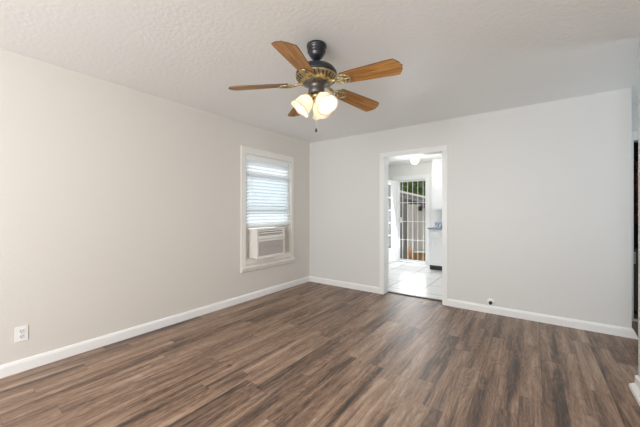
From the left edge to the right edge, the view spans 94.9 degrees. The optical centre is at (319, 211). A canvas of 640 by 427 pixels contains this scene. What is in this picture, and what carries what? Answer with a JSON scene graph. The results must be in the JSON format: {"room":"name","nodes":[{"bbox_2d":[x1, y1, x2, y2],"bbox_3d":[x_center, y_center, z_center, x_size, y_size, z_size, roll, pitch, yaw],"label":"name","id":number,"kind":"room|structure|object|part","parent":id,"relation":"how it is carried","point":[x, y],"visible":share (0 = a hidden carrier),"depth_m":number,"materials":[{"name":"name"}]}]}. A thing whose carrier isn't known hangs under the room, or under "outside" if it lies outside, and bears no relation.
{"room":"empty living room","nodes":[
{"label":"empty living room","id":0,"kind":"room"},
{"bbox_2d":[0,49,308,364],"bbox_3d":[-2.179,0.014,2.568,0.150,2.440,6.908,0,0,36],"label":"wall","id":1,"kind":"structure","parent":0,"point":[120,206],"depth_m":2.76,"materials":[{"name":"white paint"}]},
{"bbox_2d":[15,325,27,342],"bbox_3d":[-2.301,0.944,2.264,0.009,0.116,0.074,0,0,36],"label":"power outlet","id":2,"kind":"object","parent":1,"relation":"attached to","point":[21,333],"visible":1,"depth_m":2.26,"materials":[{"name":"white plastic"}]},
{"bbox_2d":[0,276,309,378],"bbox_3d":[-2.119,1.188,2.509,0.016,0.092,6.584,0,0,36],"label":"baseboard","id":3,"kind":"structure","parent":1,"relation":"attached to","point":[21,365],"depth_m":2.82,"materials":[{"name":"white paint"}]},
{"bbox_2d":[240,145,294,272],"bbox_3d":[-0.792,-0.029,4.428,0.176,1.721,1.084,0,0,36],"label":"window","id":4,"kind":"structure","parent":1,"relation":"in","point":[245,150],"depth_m":4.31,"materials":[{"name":"white paint"}]},
{"bbox_3d":[-0.836,-0.407,4.466,0.036,0.742,0.900,0,0,36],"label":"sash","id":5,"kind":"part","parent":4,"relation":"part of","materials":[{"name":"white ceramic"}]},
{"bbox_3d":[-0.802,-0.176,4.442,0.036,0.780,0.900,0,0,36],"label":"sash","id":6,"kind":"part","parent":4,"relation":"part of","materials":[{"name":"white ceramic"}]},
{"bbox_2d":[246,226,288,259],"bbox_3d":[-0.843,0.447,4.471,0.503,0.456,0.900,0,0,36],"label":"window air conditioner","id":7,"kind":"object","parent":4,"relation":"attached to","point":[266,242],"visible":0.87,"depth_m":4.18,"materials":[{"name":"white plastic"}]},
{"bbox_2d":[259,239,282,255],"bbox_3d":[-0.714,0.524,4.268,0.028,0.200,0.500,0,0,36],"label":"grille","id":8,"kind":"object","parent":7,"relation":"attached to","point":[267,247],"depth_m":4.25,"materials":[{"name":"grey plastic"}]},
{"bbox_3d":[-0.714,0.367,4.267,0.030,0.048,0.500,0,0,36],"label":"control panel","id":9,"kind":"part","parent":7,"relation":"part of","materials":[{"name":"white plastic"}]},
{"bbox_2d":[246,155,290,228],"bbox_3d":[-0.756,-0.271,4.409,0.066,1.019,0.896,0,0,36],"label":"window blind","id":10,"kind":"object","parent":4,"relation":"attached to","point":[266,162],"visible":0.88,"depth_m":4.37,"materials":[{"name":"white plastic"}]},
{"bbox_3d":[-0.759,0.219,4.411,0.012,0.046,0.888,49,26,25],"label":"rail","id":11,"kind":"part","parent":10,"relation":"part of","materials":[{"name":"white plastic"}]},
{"bbox_3d":[-0.566,-0.254,4.676,0.046,0.925,0.002,0,0,36],"label":"ladder cord","id":12,"kind":"part","parent":10,"relation":"part of","materials":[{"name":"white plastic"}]},
{"bbox_2d":[0,262,639,426],"bbox_3d":[0.663,1.294,2.264,6.290,0.120,9.750,0,0,36],"label":"floor","id":13,"kind":"structure","parent":0,"point":[308,354],"depth_m":2.26,"materials":[{"name":"wood"}]},
{"bbox_2d":[429,229,441,270],"bbox_3d":[2.932,0.806,6.073,1.180,0.855,0.615,0,0,36],"label":"base cabinet","id":14,"kind":"object","parent":13,"relation":"on","point":[435,236],"visible":0.21,"depth_m":6.13,"materials":[{"name":"white wood"}]},
{"bbox_2d":[427,226,441,229],"bbox_3d":[2.932,0.359,6.081,1.210,0.036,0.604,0,0,36],"label":"countertop","id":15,"kind":"structure","parent":14,"relation":"on","point":[434,227],"depth_m":6.15,"materials":[{"name":"stone"}]},
{"bbox_2d":[435,222,441,227],"bbox_3d":[2.577,0.289,6.231,0.246,0.104,0.126,0,0,36],"label":"patterned box","id":16,"kind":"object","parent":15,"relation":"on","point":[437,224],"visible":0.49,"depth_m":6.22,"materials":[{"name":"blue cardboard"}]},
{"bbox_3d":[2.544,0.469,6.032,0.560,0.150,0.020,0,0,36],"label":"drawer","id":17,"kind":"part","parent":14,"relation":"part of","materials":[{"name":"white wood"}]},
{"bbox_3d":[2.542,0.841,6.029,0.560,0.555,0.028,0,0,36],"label":"cabinet door","id":18,"kind":"part","parent":14,"relation":"part of","materials":[{"name":"white wood"}]},
{"bbox_2d":[0,0,639,142],"bbox_3d":[0.588,-1.266,1.701,5.750,0.120,8.750,0,0,36],"label":"ceiling","id":19,"kind":"structure","parent":0,"point":[458,58],"depth_m":2.17,"materials":[{"name":"white paint"}]},
{"bbox_2d":[228,40,402,131],"bbox_3d":[0.020,-0.888,2.102,1.194,0.636,1.240,0,0,36],"label":"ceiling fan","id":20,"kind":"object","parent":19,"relation":"hanging from","point":[316,75],"visible":1,"depth_m":2.06,"materials":[{"name":"brown wood"}]},
{"bbox_3d":[-0.445,-0.898,2.120,0.432,0.006,0.150,-4,13,-2],"label":"blade","id":21,"kind":"part","parent":20,"relation":"part of","materials":[{"name":"brown wood"}]},
{"bbox_3d":[-0.143,-0.898,1.730,0.150,0.006,0.432,13,8,15],"label":"blade","id":22,"kind":"part","parent":20,"relation":"part of","materials":[{"name":"brown wood"}]},
{"bbox_3d":[-0.167,-0.898,2.528,0.150,0.006,0.432,-14,1,-20],"label":"blade","id":23,"kind":"part","parent":20,"relation":"part of","materials":[{"name":"brown wood"}]},
{"bbox_3d":[-0.139,-0.763,2.115,0.155,0.157,0.155,0,0,36],"label":"lamp shade","id":24,"kind":"part","parent":20,"relation":"part of","materials":[{"name":"white glass"}]},
{"bbox_3d":[0.010,-0.763,2.237,0.160,0.157,0.159,0,0,36],"label":"lamp shade","id":25,"kind":"part","parent":20,"relation":"part of","materials":[{"name":"white glass"}]},
{"bbox_3d":[0.028,-0.783,2.066,0.062,0.068,0.050,0,0,36],"label":"bulb","id":26,"kind":"part","parent":20,"relation":"part of","materials":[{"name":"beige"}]},
{"bbox_3d":[0.041,-0.763,2.045,0.159,0.157,0.160,0,0,36],"label":"lamp shade","id":27,"kind":"part","parent":20,"relation":"part of","materials":[{"name":"white glass"}]},
{"bbox_3d":[0.307,-0.898,2.390,0.432,0.006,0.150,5,-16,-38],"label":"blade","id":28,"kind":"part","parent":20,"relation":"part of","materials":[{"name":"brown wood"}]},
{"bbox_3d":[0.322,-0.898,1.896,0.432,0.006,0.150,5,-10,34],"label":"blade","id":29,"kind":"part","parent":20,"relation":"part of","materials":[{"name":"brown wood"}]},
{"bbox_2d":[389,162,441,226],"bbox_3d":[2.797,0.049,6.645,4.370,2.370,0.150,0,0,36],"label":"wall","id":30,"kind":"structure","parent":0,"point":[424,168],"depth_m":6.85,"materials":[{"name":"white paint"}]},
{"bbox_2d":[389,180,395,262],"bbox_3d":[1.655,0.238,6.921,0.104,1.968,0.700,0,0,39],"label":"door","id":31,"kind":"structure","parent":30,"relation":"in","point":[392,184],"depth_m":7.04,"materials":[{"name":"white wood"}]},
{"bbox_2d":[393,174,428,264],"bbox_3d":[2.195,0.191,7.064,0.875,2.085,0.158,0,0,36],"label":"trim","id":32,"kind":"structure","parent":30,"relation":"attached to","point":[413,177],"depth_m":6.81,"materials":[{"name":"white wood"}]},
{"bbox_2d":[397,260,424,263],"bbox_3d":[2.213,1.223,7.074,0.686,0.022,0.160,0,0,36],"label":"trim","id":33,"kind":"structure","parent":30,"relation":"attached to","point":[397,260],"depth_m":7.04,"materials":[{"name":"white wood"}]},
{"bbox_2d":[398,180,424,262],"bbox_3d":[2.219,0.230,7.082,0.688,1.960,0.079,0,0,36],"label":"door","id":34,"kind":"structure","parent":30,"relation":"in","point":[400,219],"depth_m":7.21,"materials":[{"name":"white metal"}]},
{"bbox_2d":[432,159,441,209],"bbox_3d":[3.001,-0.585,6.177,1.180,1.098,0.365,0,0,36],"label":"upper cabinet","id":35,"kind":"object","parent":30,"relation":"attached to","point":[436,163],"visible":0.09,"depth_m":6.34,"materials":[{"name":"white wood"}]},
{"bbox_2d":[389,154,441,165],"bbox_3d":[1.959,-1.231,5.590,4.490,0.190,2.842,0,0,36],"label":"ceiling","id":36,"kind":"structure","parent":0,"point":[425,158],"depth_m":6.44,"materials":[{"name":"white paint"}]},
{"bbox_2d":[411,156,418,163],"bbox_3d":[1.916,-1.045,5.931,0.156,0.183,0.156,0,0,36],"label":"globe ceiling light","id":37,"kind":"object","parent":36,"relation":"attached to","point":[414,160],"visible":0.87,"depth_m":5.88,"materials":[{"name":"white glass"}]},
{"bbox_2d":[309,88,631,327],"bbox_3d":[1.472,0.014,4.091,3.979,2.440,0.158,0,0,36],"label":"wall","id":38,"kind":"structure","parent":0,"point":[540,195],"depth_m":3.40,"materials":[{"name":"white paint"}]},
{"bbox_2d":[380,145,447,305],"bbox_3d":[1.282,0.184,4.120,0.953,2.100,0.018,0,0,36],"label":"trim","id":39,"kind":"structure","parent":38,"relation":"attached to","point":[444,148],"depth_m":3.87,"materials":[{"name":"white paint"}]},
{"bbox_2d":[388,291,441,301],"bbox_3d":[1.377,1.228,4.248,0.821,0.012,0.055,0,0,36],"label":"trim","id":40,"kind":"structure","parent":38,"relation":"attached to","point":[388,291],"depth_m":4.24,"materials":[{"name":"brown metal"}]},
{"bbox_2d":[309,276,631,337],"bbox_3d":[1.421,1.188,4.021,3.979,0.092,0.016,0,0,36],"label":"baseboard","id":41,"kind":"structure","parent":38,"relation":"attached to","point":[549,319],"depth_m":3.37,"materials":[{"name":"white paint"}]},
{"bbox_2d":[487,298,494,305],"bbox_3d":[2.056,1.099,3.541,0.084,0.084,0.047,0,0,36],"label":"cable plate","id":42,"kind":"object","parent":38,"relation":"attached to","point":[490,301],"visible":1,"depth_m":3.54,"materials":[{"name":"white plastic"}]},
{"bbox_2d":[632,328,637,338],"bbox_3d":[3.099,1.188,2.903,0.050,0.092,0.174,0,0,36],"label":"baseboard","id":43,"kind":"structure","parent":38,"relation":"attached to","point":[634,336],"depth_m":2.84,"materials":[{"name":"white paint"}]},
{"bbox_2d":[632,104,637,141],"bbox_3d":[4.029,0.014,3.019,1.421,2.440,0.120,0,0,36],"label":"wall","id":44,"kind":"structure","parent":0,"point":[634,106],"depth_m":3.30,"materials":[{"name":"white paint"}]},
{"bbox_2d":[632,131,637,320],"bbox_3d":[3.769,0.169,3.123,0.725,2.130,0.016,0,0,36],"label":"trim","id":45,"kind":"structure","parent":44,"relation":"attached to","point":[634,133],"depth_m":3.29,"materials":[{"name":"white paint"}]},
{"bbox_2d":[634,142,637,247],"bbox_3d":[4.346,0.014,3.542,1.521,2.440,1.100,0,0,36],"label":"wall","id":46,"kind":"structure","parent":0,"point":[635,143],"depth_m":4.05,"materials":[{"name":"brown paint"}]},
{"bbox_2d":[638,35,639,377],"bbox_3d":[0.615,0.014,-0.266,0.120,2.440,5.595,0,0,36],"label":"wall","id":47,"kind":"structure","parent":0,"point":[639,35],"depth_m":2.01,"materials":[{"name":"white paint"}]},
{"bbox_2d":[629,375,639,405],"bbox_3d":[0.645,1.188,-0.186,0.165,0.092,5.460,0,0,36],"label":"baseboard","id":48,"kind":"structure","parent":47,"relation":"attached to","point":[634,387],"depth_m":1.99,"materials":[{"name":"white paint"}]},
{"bbox_3d":[4.287,-0.716,3.375,1.380,0.028,0.028,0,0,36],"label":"closet rod","id":49,"kind":"object","parent":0,"visible":0},
{"bbox_2d":[634,159,637,223],"bbox_3d":[3.904,-0.295,3.652,0.079,0.887,0.443,0,0,36],"label":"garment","id":50,"kind":"object","parent":49,"relation":"hanging from","point":[635,161],"visible":0.2,"depth_m":3.52,"materials":[{"name":"grey fabric"}]},
{"label":"outside","id":51,"kind":"structure","parent":0,"visible":0},
{"bbox_3d":[7.147,1.854,15.323,28.000,0.200,18.990,0,0,36],"label":"ground","id":52,"kind":"structure","parent":51,"visible":0},
{"bbox_2d":[408,248,413,259],"bbox_3d":[3.129,1.473,10.110,0.242,0.561,0.272,0,0,36],"label":"plant","id":53,"kind":"object","parent":52,"relation":"on","point":[410,249],"visible":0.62,"depth_m":10.08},
{"bbox_2d":[400,191,424,258],"bbox_3d":[3.191,0.216,12.119,3.550,3.076,2.560,0,0,36],"label":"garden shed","id":54,"kind":"object","parent":52,"relation":"on","point":[416,198],"visible":0.02,"depth_m":10.83,"materials":[{"name":"grey wood"}]},
{"bbox_2d":[400,180,424,195],"bbox_3d":[4.827,-0.314,15.318,3.328,4.144,3.256,0,0,36],"label":"leafy tree","id":55,"kind":"object","parent":52,"relation":"on","point":[418,186],"visible":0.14,"depth_m":14.39,"materials":[{"name":"green plant"}]},
{"bbox_2d":[408,204,424,259],"bbox_3d":[4.436,0.754,9.549,3.180,2.000,0.115,0,0,36],"label":"fence","id":56,"kind":"object","parent":52,"relation":"on","point":[418,227],"visible":0.11,"depth_m":10.25,"materials":[{"name":"beige wood"}]},
{"bbox_2d":[417,203,424,210],"bbox_3d":[3.441,-0.176,10.054,0.215,0.320,0.230,0,0,36],"label":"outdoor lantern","id":57,"kind":"object","parent":56,"relation":"attached to","point":[422,205],"visible":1,"depth_m":10.01,"materials":[{"name":"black metal"}]},
{"bbox_2d":[413,251,424,260],"bbox_3d":[3.406,1.544,9.815,0.500,0.420,0.380,0,0,36],"label":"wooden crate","id":58,"kind":"object","parent":52,"relation":"on","point":[418,255],"visible":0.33,"depth_m":9.72,"materials":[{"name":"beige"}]}
]}

